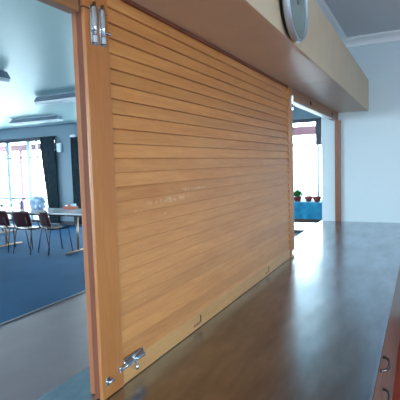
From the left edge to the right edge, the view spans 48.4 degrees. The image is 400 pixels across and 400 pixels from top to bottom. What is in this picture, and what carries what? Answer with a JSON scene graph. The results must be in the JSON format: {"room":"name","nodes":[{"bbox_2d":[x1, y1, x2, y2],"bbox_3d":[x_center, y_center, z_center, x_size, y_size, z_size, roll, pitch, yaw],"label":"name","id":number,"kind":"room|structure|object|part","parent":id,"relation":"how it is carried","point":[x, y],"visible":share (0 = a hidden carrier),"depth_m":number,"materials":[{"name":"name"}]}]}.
{"room":"kitchen","nodes":[
{"label":"kitchen","id":0,"kind":"room"},
{"bbox_2d":[0,106,320,234],"bbox_3d":[-2.078,-0.656,11.122,11.840,2.670,0.120,1,5,26],"label":"wall","id":1,"kind":"structure","parent":0,"point":[63,159],"depth_m":11.81,"materials":[{"name":"paint"}]},
{"bbox_2d":[0,136,56,140],"bbox_3d":[-5.584,-1.700,12.630,4.000,0.024,0.024,1,5,26],"label":"rail","id":2,"kind":"object","parent":1,"relation":"attached to","point":[46,136],"visible":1,"depth_m":12.19,"materials":[{"name":"black metal"}]},
{"bbox_2d":[0,137,59,221],"bbox_3d":[-5.541,-0.544,12.852,3.900,2.320,0.080,1,5,26],"label":"window","id":3,"kind":"structure","parent":1,"relation":"attached to","point":[29,157],"depth_m":12.43,"materials":[{"name":"white metal"}]},
{"bbox_2d":[40,137,58,222],"bbox_3d":[-4.039,-0.524,11.937,0.544,2.295,0.092,1,5,26],"label":"curtain","id":4,"kind":"object","parent":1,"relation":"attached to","point":[47,145],"visible":0.9,"depth_m":11.88,"materials":[{"name":"fabric"}]},
{"bbox_2d":[56,143,62,151],"bbox_3d":[-3.715,-1.387,11.757,0.150,0.235,0.073,1,5,26],"label":"wall speaker","id":5,"kind":"object","parent":1,"relation":"attached to","point":[58,145],"visible":1,"depth_m":11.72,"materials":[{"name":"white plastic"}]},
{"bbox_2d":[59,221,80,224],"bbox_3d":[-3.454,0.617,11.850,0.750,0.100,0.015,1,5,26],"label":"skirting board","id":6,"kind":"object","parent":1,"relation":"attached to","point":[60,222],"depth_m":11.89,"materials":[{"name":"black wood"}]},
{"bbox_2d":[293,118,321,232],"bbox_3d":[1.528,-0.476,9.326,3.100,2.320,0.120,1,5,26],"label":"window","id":7,"kind":"structure","parent":1,"relation":"attached to","point":[317,121],"depth_m":8.89,"materials":[{"name":"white metal"}]},
{"bbox_3d":[-3.281,-1.660,11.513,0.160,0.060,0.080,1,5,26],"label":"bracket","id":8,"kind":"object","parent":1,"relation":"attached to","visible":0},
{"bbox_2d":[70,137,81,223],"bbox_3d":[-3.143,-0.493,11.495,0.404,2.250,0.092,1,5,26],"label":"curtain","id":9,"kind":"object","parent":8,"relation":"hanging from","point":[73,140],"visible":0.51,"depth_m":11.49,"materials":[{"name":"fabric"}]},
{"bbox_2d":[0,0,399,128],"bbox_3d":[-3.210,-1.496,4.815,15.400,0.130,12.000,1,5,26],"label":"ceiling","id":10,"kind":"structure","parent":0,"point":[36,38],"depth_m":4.20,"materials":[{"name":"paint"}]},
{"bbox_2d":[0,69,10,82],"bbox_3d":[-2.942,-1.455,5.492,1.480,0.135,0.200,1,5,26],"label":"ceiling light","id":11,"kind":"object","parent":10,"relation":"attached to","point":[4,76],"visible":1,"depth_m":5.18,"materials":[{"name":"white metal"}]},
{"bbox_2d":[9,115,62,125],"bbox_3d":[-3.689,-1.789,9.978,1.450,0.135,0.200,1,5,26],"label":"ceiling light","id":12,"kind":"object","parent":10,"relation":"attached to","point":[52,118],"visible":1,"depth_m":9.88,"materials":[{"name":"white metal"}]},
{"bbox_2d":[10,119,58,125],"bbox_3d":[-3.688,-1.741,9.981,1.426,0.040,0.170,1,5,26],"label":"diffuser","id":13,"kind":"object","parent":12,"relation":"attached to","point":[29,121],"depth_m":9.93,"materials":[{"name":"white plastic"}]},
{"bbox_2d":[34,91,75,104],"bbox_3d":[-1.928,-1.592,6.836,1.500,0.135,0.200,1,5,26],"label":"ceiling light","id":14,"kind":"object","parent":10,"relation":"attached to","point":[67,97],"visible":0.45,"depth_m":6.92,"materials":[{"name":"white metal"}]},
{"bbox_2d":[35,97,75,104],"bbox_3d":[-1.927,-1.544,6.840,1.476,0.040,0.170,1,5,26],"label":"diffuser","id":15,"kind":"object","parent":14,"relation":"attached to","point":[53,100],"depth_m":6.94,"materials":[{"name":"white plastic"}]},
{"bbox_2d":[0,106,293,131],"bbox_3d":[-2.159,-1.948,10.934,11.840,0.060,0.070,1,5,26],"label":"trim","id":16,"kind":"structure","parent":10,"relation":"attached to","point":[65,124],"depth_m":12.01,"materials":[{"name":"paint"}]},
{"bbox_2d":[0,222,399,399],"bbox_3d":[-3.128,1.247,5.033,15.400,0.104,12.000,1,5,26],"label":"floor","id":17,"kind":"structure","parent":0,"point":[41,350],"depth_m":4.58,"materials":[{"name":"blue carpet"}]},
{"bbox_2d":[0,201,28,232],"bbox_3d":[-5.569,0.417,11.069,2.850,0.735,0.750,1,5,26],"label":"trestle table","id":18,"kind":"object","parent":17,"relation":"on","point":[2,203],"visible":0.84,"depth_m":10.60,"materials":[{"name":"grey laminate"}]},
{"bbox_2d":[0,211,29,252],"bbox_3d":[-3.562,0.557,8.358,0.429,0.775,0.502,1,5,30],"label":"chair","id":19,"kind":"object","parent":17,"relation":"on","point":[4,219],"visible":0.84,"depth_m":8.13,"materials":[{"name":"red"}]},
{"bbox_3d":[-3.666,0.328,8.175,0.420,0.283,0.116,1,5,30],"label":"backrest","id":20,"kind":"part","parent":19,"relation":"part of","materials":[{"name":"red"}]},
{"bbox_3d":[-3.551,0.499,8.376,0.424,0.056,0.402,1,5,30],"label":"seat","id":21,"kind":"part","parent":19,"relation":"part of","materials":[{"name":"red"}]},
{"bbox_2d":[12,211,49,254],"bbox_3d":[-3.094,0.563,8.104,0.429,0.775,0.502,0,5,24],"label":"chair","id":22,"kind":"object","parent":17,"relation":"on","point":[22,219],"visible":0.94,"depth_m":7.91,"materials":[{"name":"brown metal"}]},
{"bbox_3d":[-3.331,0.740,8.036,0.018,0.447,0.122,3,6,44],"label":"leg","id":23,"kind":"part","parent":22,"relation":"part of","materials":[{"name":"grey metal"}]},
{"bbox_3d":[-3.179,0.334,7.911,0.420,0.283,0.116,0,5,24],"label":"backrest","id":24,"kind":"part","parent":22,"relation":"part of","materials":[{"name":"red"}]},
{"bbox_3d":[-3.085,0.505,8.123,0.424,0.056,0.402,0,5,24],"label":"seat","id":25,"kind":"part","parent":22,"relation":"part of","materials":[{"name":"red"}]},
{"bbox_3d":[-2.990,0.742,7.881,0.019,0.447,0.122,-1,5,5],"label":"leg","id":26,"kind":"part","parent":22,"relation":"part of","materials":[{"name":"grey metal"}]},
{"bbox_2d":[0,207,82,254],"bbox_3d":[-2.981,0.554,8.368,2.650,0.735,0.760,1,5,26],"label":"trestle table","id":27,"kind":"object","parent":17,"relation":"on","point":[76,213],"visible":0.62,"depth_m":8.03,"materials":[{"name":"grey laminate"}]},
{"bbox_3d":[-3.822,0.558,8.752,0.044,0.670,0.044,1,5,26],"label":"leg","id":28,"kind":"part","parent":27,"relation":"part of","materials":[{"name":"brown metal"}]},
{"bbox_2d":[20,200,23,208],"bbox_3d":[-3.506,0.081,8.752,0.076,0.178,0.076,1,5,26],"label":"drink bottle","id":29,"kind":"object","parent":27,"relation":"on","point":[21,201],"visible":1,"depth_m":8.72,"materials":[{"name":"purple plastic"}]},
{"bbox_2d":[29,195,45,208],"bbox_3d":[-3.110,0.044,8.557,0.328,0.259,0.270,1,5,26],"label":"plastic bag","id":30,"kind":"object","parent":27,"relation":"on","point":[37,202],"visible":0.98,"depth_m":8.49,"materials":[{"name":"plastic"}]},
{"bbox_2d":[63,203,77,208],"bbox_3d":[-2.439,0.118,8.382,0.240,0.099,0.140,1,5,26],"label":"snack box","id":31,"kind":"object","parent":27,"relation":"on","point":[69,206],"visible":1,"depth_m":8.33,"materials":[{"name":"orange cardboard"}]},
{"bbox_2d":[63,206,77,208],"bbox_3d":[-2.438,0.140,8.384,0.240,0.055,0.140,1,5,26],"label":"tray","id":32,"kind":"object","parent":27,"relation":"on","point":[64,207],"depth_m":8.33,"materials":[{"name":"orange plastic"}]},
{"bbox_3d":[-2.187,0.574,7.942,0.044,0.670,0.044,1,5,26],"label":"leg","id":33,"kind":"part","parent":27,"relation":"part of","materials":[{"name":"brown metal"}]},
{"bbox_2d":[0,290,85,325],"bbox_3d":[-1.902,1.207,4.420,0.040,0.008,12.000,1,5,26],"label":"trim","id":34,"kind":"structure","parent":17,"relation":"on","point":[66,298],"depth_m":4.78,"materials":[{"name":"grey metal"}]},
{"bbox_2d":[36,210,72,255],"bbox_3d":[-2.627,0.557,8.008,0.502,0.775,0.429,-6,6,-43],"label":"chair","id":35,"kind":"object","parent":17,"relation":"on","point":[43,217],"visible":0.99,"depth_m":7.87,"materials":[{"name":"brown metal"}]},
{"bbox_3d":[-2.773,0.326,7.857,0.116,0.283,0.420,-6,6,-43],"label":"backrest","id":36,"kind":"part","parent":35,"relation":"part of","materials":[{"name":"red"}]},
{"bbox_3d":[-2.619,0.740,7.766,0.019,0.447,0.122,1,5,27],"label":"leg","id":37,"kind":"part","parent":35,"relation":"part of","materials":[{"name":"grey metal"}]},
{"bbox_3d":[-2.611,0.499,8.021,0.402,0.056,0.424,-6,6,-43],"label":"seat","id":38,"kind":"part","parent":35,"relation":"part of","materials":[{"name":"red"}]},
{"bbox_2d":[294,219,321,222],"bbox_3d":[1.593,0.390,8.708,1.980,0.735,0.610,1,5,26],"label":"trestle table","id":39,"kind":"object","parent":17,"relation":"on","point":[295,220],"visible":0.02,"depth_m":8.18,"materials":[{"name":"grey laminate"}]},
{"bbox_2d":[294,200,321,219],"bbox_3d":[1.585,0.167,8.687,2.088,0.300,0.689,1,5,26],"label":"tablecloth","id":40,"kind":"object","parent":39,"relation":"on","point":[303,209],"visible":0.18,"depth_m":8.14,"materials":[{"name":"teal fabric"}]},
{"bbox_2d":[294,188,306,200],"bbox_3d":[1.864,-0.102,8.506,0.408,0.248,0.388,1,5,26],"label":"potted plant","id":41,"kind":"object","parent":40,"relation":"on","point":[297,193],"visible":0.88,"depth_m":8.44,"materials":[{"name":"green plant"}]},
{"bbox_3d":[1.865,-0.021,8.506,0.172,0.086,0.170,1,5,26],"label":"pot","id":42,"kind":"part","parent":41,"relation":"part of","materials":[{"name":"red ceramic"}]},
{"bbox_2d":[304,196,312,200],"bbox_3d":[2.053,-0.026,8.413,0.160,0.100,0.160,1,5,26],"label":"clay bowl","id":43,"kind":"object","parent":40,"relation":"on","point":[307,198],"visible":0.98,"depth_m":8.36,"materials":[{"name":"red ceramic"}]},
{"bbox_2d":[313,196,320,201],"bbox_3d":[2.179,-0.019,8.284,0.160,0.100,0.160,1,5,26],"label":"clay bowl","id":44,"kind":"object","parent":40,"relation":"on","point":[315,198],"visible":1,"depth_m":8.23,"materials":[{"name":"red ceramic"}]},
{"bbox_2d":[373,332,390,399],"bbox_3d":[0.417,0.938,1.775,0.632,0.824,0.618,1,5,26],"label":"base cabinet","id":45,"kind":"object","parent":17,"relation":"on","point":[381,391],"visible":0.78,"depth_m":1.65,"materials":[{"name":"red wood"}]},
{"bbox_3d":[0.657,0.724,1.636,0.018,0.121,0.614,1,5,26],"label":"drawer","id":46,"kind":"part","parent":45,"relation":"part of","materials":[{"name":"brown wood"}]},
{"bbox_3d":[0.661,0.863,1.647,0.018,0.151,0.614,1,5,26],"label":"drawer","id":47,"kind":"part","parent":45,"relation":"part of","materials":[{"name":"brown wood"}]},
{"bbox_3d":[0.675,0.597,1.615,0.034,0.011,0.131,1,5,26],"label":"handle","id":48,"kind":"part","parent":45,"relation":"part of","materials":[{"name":"silver metal"}]},
{"bbox_3d":[0.678,0.721,1.625,0.034,0.011,0.131,1,5,26],"label":"handle","id":49,"kind":"part","parent":45,"relation":"part of","materials":[{"name":"silver metal"}]},
{"bbox_2d":[387,272,398,399],"bbox_3d":[0.806,0.862,2.594,0.600,0.824,1.198,1,5,26],"label":"base cabinet","id":50,"kind":"object","parent":17,"relation":"on","point":[393,324],"visible":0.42,"depth_m":2.36,"materials":[{"name":"brown wood"}]},
{"bbox_3d":[0.930,0.767,2.188,0.018,0.560,0.594,1,5,26],"label":"door","id":51,"kind":"part","parent":50,"relation":"part of","materials":[{"name":"brown wood"}]},
{"bbox_3d":[1.196,0.716,2.723,0.018,0.560,0.594,1,5,26],"label":"door","id":52,"kind":"part","parent":50,"relation":"part of","materials":[{"name":"brown wood"}]},
{"bbox_2d":[399,267,399,338],"bbox_3d":[1.364,0.755,3.719,0.600,0.824,1.318,1,5,26],"label":"base cabinet","id":53,"kind":"object","parent":17,"relation":"on","point":[399,267],"visible":0.02,"depth_m":3.03,"materials":[{"name":"brown wood"}]},
{"bbox_3d":[-0.284,1.069,0.399,0.600,0.824,2.478,1,5,26],"label":"base cabinet","id":54,"kind":"object","parent":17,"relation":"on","visible":0},
{"bbox_2d":[37,221,399,399],"bbox_3d":[0.306,0.491,1.760,0.797,0.075,5.730,1,5,26],"label":"countertop","id":55,"kind":"structure","parent":54,"relation":"on","point":[315,326],"depth_m":1.53,"materials":[{"name":"brown laminate"}]},
{"bbox_2d":[321,40,399,222],"bbox_3d":[2.839,-0.215,3.713,3.560,2.670,0.120,1,5,26],"label":"wall","id":56,"kind":"structure","parent":0,"point":[370,140],"depth_m":4.22,"materials":[{"name":"paint"}]},
{"bbox_2d":[315,0,346,39],"bbox_3d":[-0.145,-1.201,1.208,0.100,0.070,6.630,1,5,26],"label":"trim","id":57,"kind":"structure","parent":56,"relation":"attached to","point":[322,4],"depth_m":3.53,"materials":[{"name":"white paint"}]},
{"bbox_2d":[342,30,399,47],"bbox_3d":[2.824,-1.470,3.478,3.400,0.070,0.100,1,5,26],"label":"trim","id":58,"kind":"structure","parent":56,"relation":"attached to","point":[388,36],"depth_m":4.09,"materials":[{"name":"white paint"}]},
{"bbox_3d":[0.009,-0.947,1.772,0.120,0.674,5.730,1,5,26],"label":"wall partition","id":59,"kind":"structure","parent":0,"visible":0},
{"bbox_2d":[71,0,295,399],"bbox_3d":[0.146,-0.092,1.971,0.075,1.059,1.938,1,5,26],"label":"shutter","id":60,"kind":"object","parent":59,"relation":"attached to","point":[185,145],"visible":1,"depth_m":1.43,"materials":[{"name":"brown wood"}]},
{"bbox_3d":[-0.257,-0.433,1.087,0.008,0.098,0.008,1,5,26],"label":"bolt rod","id":61,"kind":"part","parent":60,"relation":"part of","materials":[{"name":"silver metal"}]},
{"bbox_3d":[-0.242,-0.438,1.117,0.008,0.097,0.008,1,5,26],"label":"bolt rod","id":62,"kind":"part","parent":60,"relation":"part of","materials":[{"name":"silver metal"}]},
{"bbox_3d":[-0.187,0.452,1.247,0.009,0.009,0.108,1,5,26],"label":"bolt rod","id":63,"kind":"part","parent":60,"relation":"part of","materials":[{"name":"silver metal"}]},
{"bbox_3d":[0.166,0.408,2.004,0.023,0.056,1.744,1,5,26],"label":"rail","id":64,"kind":"part","parent":60,"relation":"part of","materials":[{"name":"brown wood"}]},
{"bbox_2d":[37,0,340,221],"bbox_3d":[0.075,-0.078,1.821,0.082,1.060,5.729,1,5,26],"label":"frame","id":65,"kind":"object","parent":59,"relation":"attached to","point":[301,101],"visible":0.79,"depth_m":3.68,"materials":[{"name":"brown wood"}]},
{"bbox_2d":[132,0,368,112],"bbox_3d":[-0.025,-0.702,1.257,0.280,0.285,6.720,1,5,26],"label":"bulkhead","id":66,"kind":"object","parent":59,"relation":"attached to","point":[320,67],"visible":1,"depth_m":1.92,"materials":[{"name":"beige paint"}]},
{"bbox_3d":[-0.435,-0.494,0.454,0.264,0.014,4.887,1,5,26],"label":"soffit panel","id":67,"kind":"part","parent":66,"relation":"part of","materials":[{"name":"beige paint"}]},
{"bbox_3d":[-0.322,-0.622,0.364,0.016,0.285,4.849,1,5,26],"label":"panel","id":68,"kind":"part","parent":66,"relation":"part of","materials":[{"name":"beige paint"}]},
{"bbox_2d":[279,0,307,42],"bbox_3d":[0.348,-0.738,1.647,0.040,0.298,0.298,1,5,26],"label":"wall clock","id":69,"kind":"object","parent":66,"relation":"attached to","point":[294,13],"visible":1,"depth_m":1.62,"materials":[{"name":"silver plastic"}]},
{"bbox_3d":[1.056,-0.777,3.455,0.264,0.014,1.827,1,5,26],"label":"soffit panel","id":70,"kind":"part","parent":66,"relation":"part of","materials":[{"name":"beige paint"}]},
{"bbox_3d":[1.168,-0.905,3.363,0.016,0.285,1.869,1,5,26],"label":"panel","id":71,"kind":"part","parent":66,"relation":"part of","materials":[{"name":"beige paint"}]},
{"label":"outside","id":72,"kind":"structure","parent":0,"visible":0},
{"bbox_2d":[0,178,321,229],"bbox_3d":[5.801,-0.553,24.587,50.000,0.100,30.880,1,5,26],"label":"ground","id":73,"kind":"structure","parent":72,"point":[309,185],"depth_m":26.17,"materials":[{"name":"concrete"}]},
{"bbox_2d":[0,126,315,206],"bbox_3d":[-1.625,-0.648,11.856,14.000,2.550,1.570,1,5,26],"label":"verandah","id":74,"kind":"object","parent":73,"relation":"on","point":[303,130],"visible":0.18,"depth_m":14.52,"materials":[{"name":"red paint"}]},
{"bbox_3d":[-5.844,-0.539,14.673,0.080,2.140,0.080,1,5,26],"label":"post","id":75,"kind":"part","parent":74,"relation":"part of","materials":[{"name":"white paint"}]}
]}

